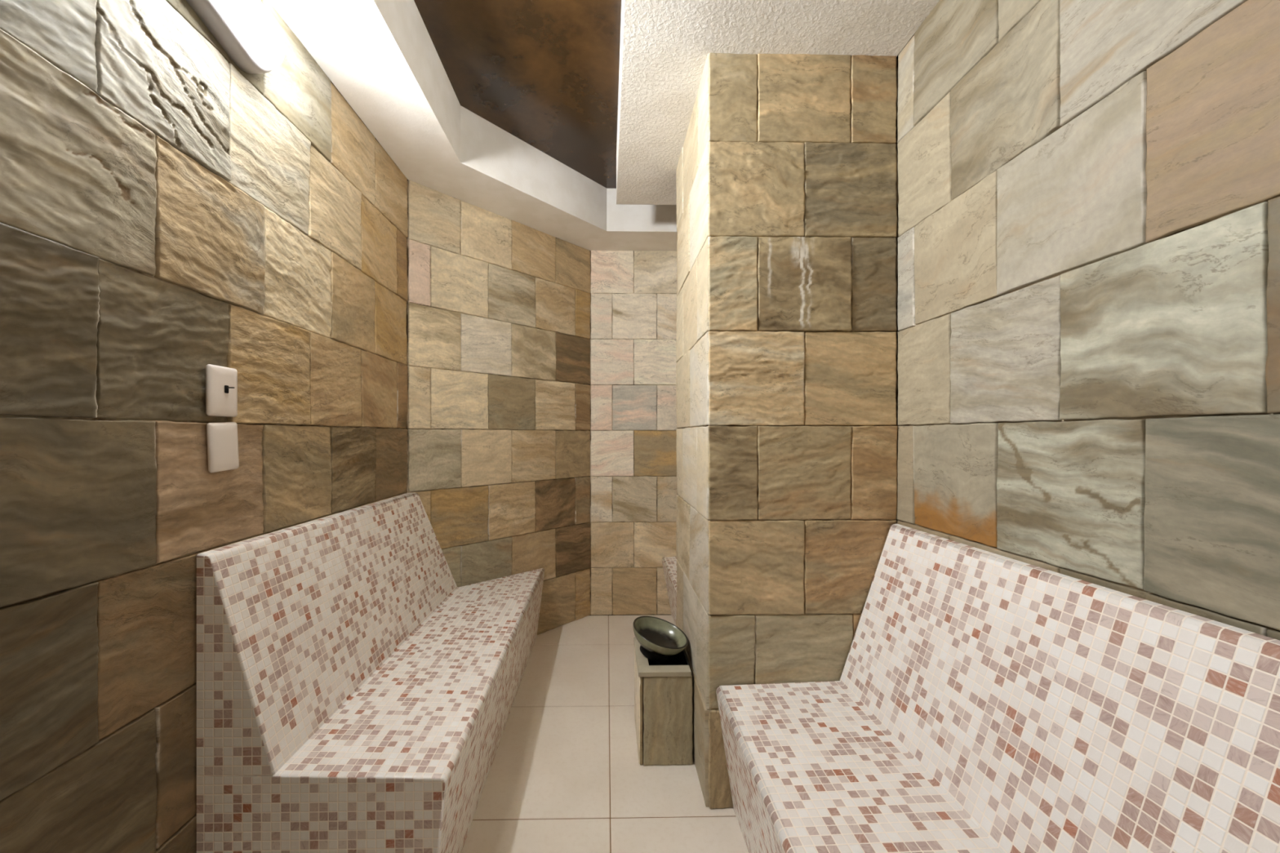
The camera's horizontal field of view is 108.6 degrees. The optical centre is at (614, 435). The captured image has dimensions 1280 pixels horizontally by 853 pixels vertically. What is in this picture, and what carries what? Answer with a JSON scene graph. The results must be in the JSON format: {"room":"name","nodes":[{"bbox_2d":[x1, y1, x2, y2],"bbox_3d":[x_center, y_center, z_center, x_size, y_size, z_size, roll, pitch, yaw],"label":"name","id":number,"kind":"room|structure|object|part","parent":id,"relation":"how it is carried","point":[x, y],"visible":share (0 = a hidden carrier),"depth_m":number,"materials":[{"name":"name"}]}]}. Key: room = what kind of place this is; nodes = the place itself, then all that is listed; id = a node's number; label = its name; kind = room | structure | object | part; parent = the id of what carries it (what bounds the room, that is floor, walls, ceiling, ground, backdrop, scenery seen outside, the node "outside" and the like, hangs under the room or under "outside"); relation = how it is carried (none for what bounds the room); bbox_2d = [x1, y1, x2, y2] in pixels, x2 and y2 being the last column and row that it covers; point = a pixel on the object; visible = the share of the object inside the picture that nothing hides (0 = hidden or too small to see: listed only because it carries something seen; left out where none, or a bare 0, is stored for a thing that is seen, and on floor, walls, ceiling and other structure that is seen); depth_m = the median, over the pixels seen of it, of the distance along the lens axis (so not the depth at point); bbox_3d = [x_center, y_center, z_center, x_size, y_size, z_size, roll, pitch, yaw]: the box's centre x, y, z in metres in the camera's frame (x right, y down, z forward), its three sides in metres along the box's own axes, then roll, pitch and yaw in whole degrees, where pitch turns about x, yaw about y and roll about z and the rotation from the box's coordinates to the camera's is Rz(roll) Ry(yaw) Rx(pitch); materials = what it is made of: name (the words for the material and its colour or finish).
{"room":"spa","nodes":[
{"label":"spa","id":0,"kind":"room"},
{"bbox_2d":[0,0,408,852],"bbox_3d":[-0.976,-0.016,0.518,0.067,2.393,3.310,0,0,-1],"label":"wall","id":1,"kind":"structure","parent":0,"point":[170,210],"depth_m":0.94,"materials":[{"name":"stone"}]},
{"bbox_2d":[205,364,237,417],"bbox_3d":[-0.942,-0.106,1.115,0.030,0.121,0.085,0,0,-1],"label":"switch plate","id":2,"kind":"object","parent":1,"relation":"attached to","point":[221,382],"visible":1,"depth_m":1.10,"materials":[{"name":"white plastic"}]},
{"bbox_2d":[206,422,239,472],"bbox_3d":[-0.951,0.028,1.118,0.012,0.122,0.090,0,0,-2],"label":"blank plate","id":3,"kind":"object","parent":1,"relation":"attached to","point":[222,442],"visible":1,"depth_m":1.11,"materials":[{"name":"white plastic"}]},
{"bbox_2d":[186,0,284,73],"bbox_3d":[-0.916,-1.032,1.091,0.098,0.185,0.303,0,0,-1],"label":"lamp","id":4,"kind":"object","parent":1,"relation":"attached to","point":[244,29],"visible":1,"depth_m":1.12,"materials":[{"name":"grey plastic"}]},
{"bbox_2d":[213,0,284,66],"bbox_3d":[-0.890,-1.032,1.092,0.046,0.118,0.280,0,-14,-1],"label":"diffuser","id":5,"kind":"object","parent":4,"relation":"attached to","point":[246,24],"depth_m":1.12,"materials":[{"name":"white"}]},
{"bbox_2d":[405,180,591,635],"bbox_3d":[-0.587,-0.016,2.611,0.067,2.392,1.172,0,0,44],"label":"wall","id":6,"kind":"structure","parent":0,"point":[498,307],"depth_m":2.53,"materials":[{"name":"stone"}]},
{"bbox_2d":[268,0,939,251],"bbox_3d":[-0.024,-1.360,0.955,1.865,0.304,4.110,0,0,-1],"label":"ceiling","id":7,"kind":"structure","parent":0,"point":[568,121],"depth_m":1.72,"materials":[{"name":"white paint"}]},
{"bbox_3d":[-0.024,-1.487,0.955,1.865,0.050,4.110,0,0,-1],"label":"recess panel","id":8,"kind":"part","parent":7,"relation":"part of","materials":[{"name":"brown paint"}]},
{"bbox_2d":[461,614,748,852],"bbox_3d":[-0.024,1.205,0.955,1.865,0.050,4.110,0,0,-1],"label":"floor","id":9,"kind":"structure","parent":0,"point":[566,775],"depth_m":1.59,"materials":[{"name":"beige tile"}]},
{"bbox_2d":[196,492,544,852],"bbox_3d":[-0.686,0.726,1.895,0.566,0.908,1.683,0,0,-1],"label":"bench","id":10,"kind":"object","parent":9,"relation":"on","point":[352,697],"visible":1,"depth_m":1.21,"materials":[{"name":"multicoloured tile"}]},
{"bbox_3d":[-0.879,0.525,1.698,0.174,0.506,1.295,0,0,-1],"label":"backrest","id":11,"kind":"part","parent":10,"relation":"part of","materials":[{"name":"white tile"}]},
{"bbox_3d":[-0.686,0.806,1.895,0.566,0.057,1.683,0,0,-1],"label":"seat","id":12,"kind":"part","parent":10,"relation":"part of","materials":[{"name":"white tile"}]},
{"bbox_2d":[633,637,693,765],"bbox_3d":[0.180,1.011,1.781,0.195,0.337,0.288,0,0,-1],"label":"stone pedestal","id":13,"kind":"object","parent":9,"relation":"on","point":[663,691],"visible":0.95,"depth_m":1.64,"materials":[{"name":"stone"}]},
{"bbox_3d":[0.090,1.021,1.780,0.015,0.318,0.271,0,0,-1],"label":"panel","id":14,"kind":"part","parent":13,"relation":"part of","materials":[{"name":"stone"}]},
{"bbox_2d":[632,616,688,662],"bbox_3d":[0.176,0.793,1.772,0.213,0.135,0.212,0,0,-11],"label":"bowl","id":15,"kind":"object","parent":13,"relation":"on","point":[659,639],"visible":1,"depth_m":1.80,"materials":[{"name":"green ceramic"}]},
{"bbox_3d":[0.191,1.021,1.645,0.178,0.318,0.015,0,0,-1],"label":"panel","id":16,"kind":"part","parent":13,"relation":"part of","materials":[{"name":"stone"}]},
{"bbox_2d":[662,556,676,625],"bbox_3d":[0.596,0.731,2.565,0.561,0.899,0.899,0,0,-1],"label":"bench","id":17,"kind":"object","parent":9,"relation":"on","point":[669,564],"visible":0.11,"depth_m":2.77,"materials":[{"name":"multicoloured tile"}]},
{"bbox_3d":[0.596,0.812,2.565,0.561,0.069,0.899,0,0,-1],"label":"seat","id":18,"kind":"part","parent":17,"relation":"part of","materials":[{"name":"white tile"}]},
{"bbox_2d":[675,53,897,808],"bbox_3d":[0.587,-0.016,1.780,0.614,2.392,0.660,0,0,-1],"label":"wall pier","id":19,"kind":"object","parent":9,"relation":"on","point":[786,439],"visible":0.81,"depth_m":1.46,"materials":[{"name":"stone"}]},
{"bbox_2d":[715,524,1279,852],"bbox_3d":[0.628,0.731,0.282,0.576,0.899,2.342,0,0,-1],"label":"bench","id":20,"kind":"object","parent":9,"relation":"on","point":[982,701],"visible":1,"depth_m":0.90,"materials":[{"name":"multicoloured tile"}]},
{"bbox_3d":[0.628,0.806,0.282,0.576,0.057,2.342,0,0,-1],"label":"seat","id":21,"kind":"part","parent":20,"relation":"part of","materials":[{"name":"white tile"}]},
{"bbox_2d":[590,250,678,615],"bbox_3d":[0.354,-0.016,3.044,1.035,2.392,0.065,0,0,-1],"label":"wall","id":22,"kind":"structure","parent":0,"point":[633,485],"depth_m":3.01,"materials":[{"name":"stone"}]},
{"bbox_2d":[895,0,1279,640],"bbox_3d":[0.936,-0.016,0.961,0.065,2.393,4.130,0,0,-1],"label":"wall","id":23,"kind":"structure","parent":0,"point":[1087,259],"depth_m":0.86,"materials":[{"name":"stone"}]}
]}

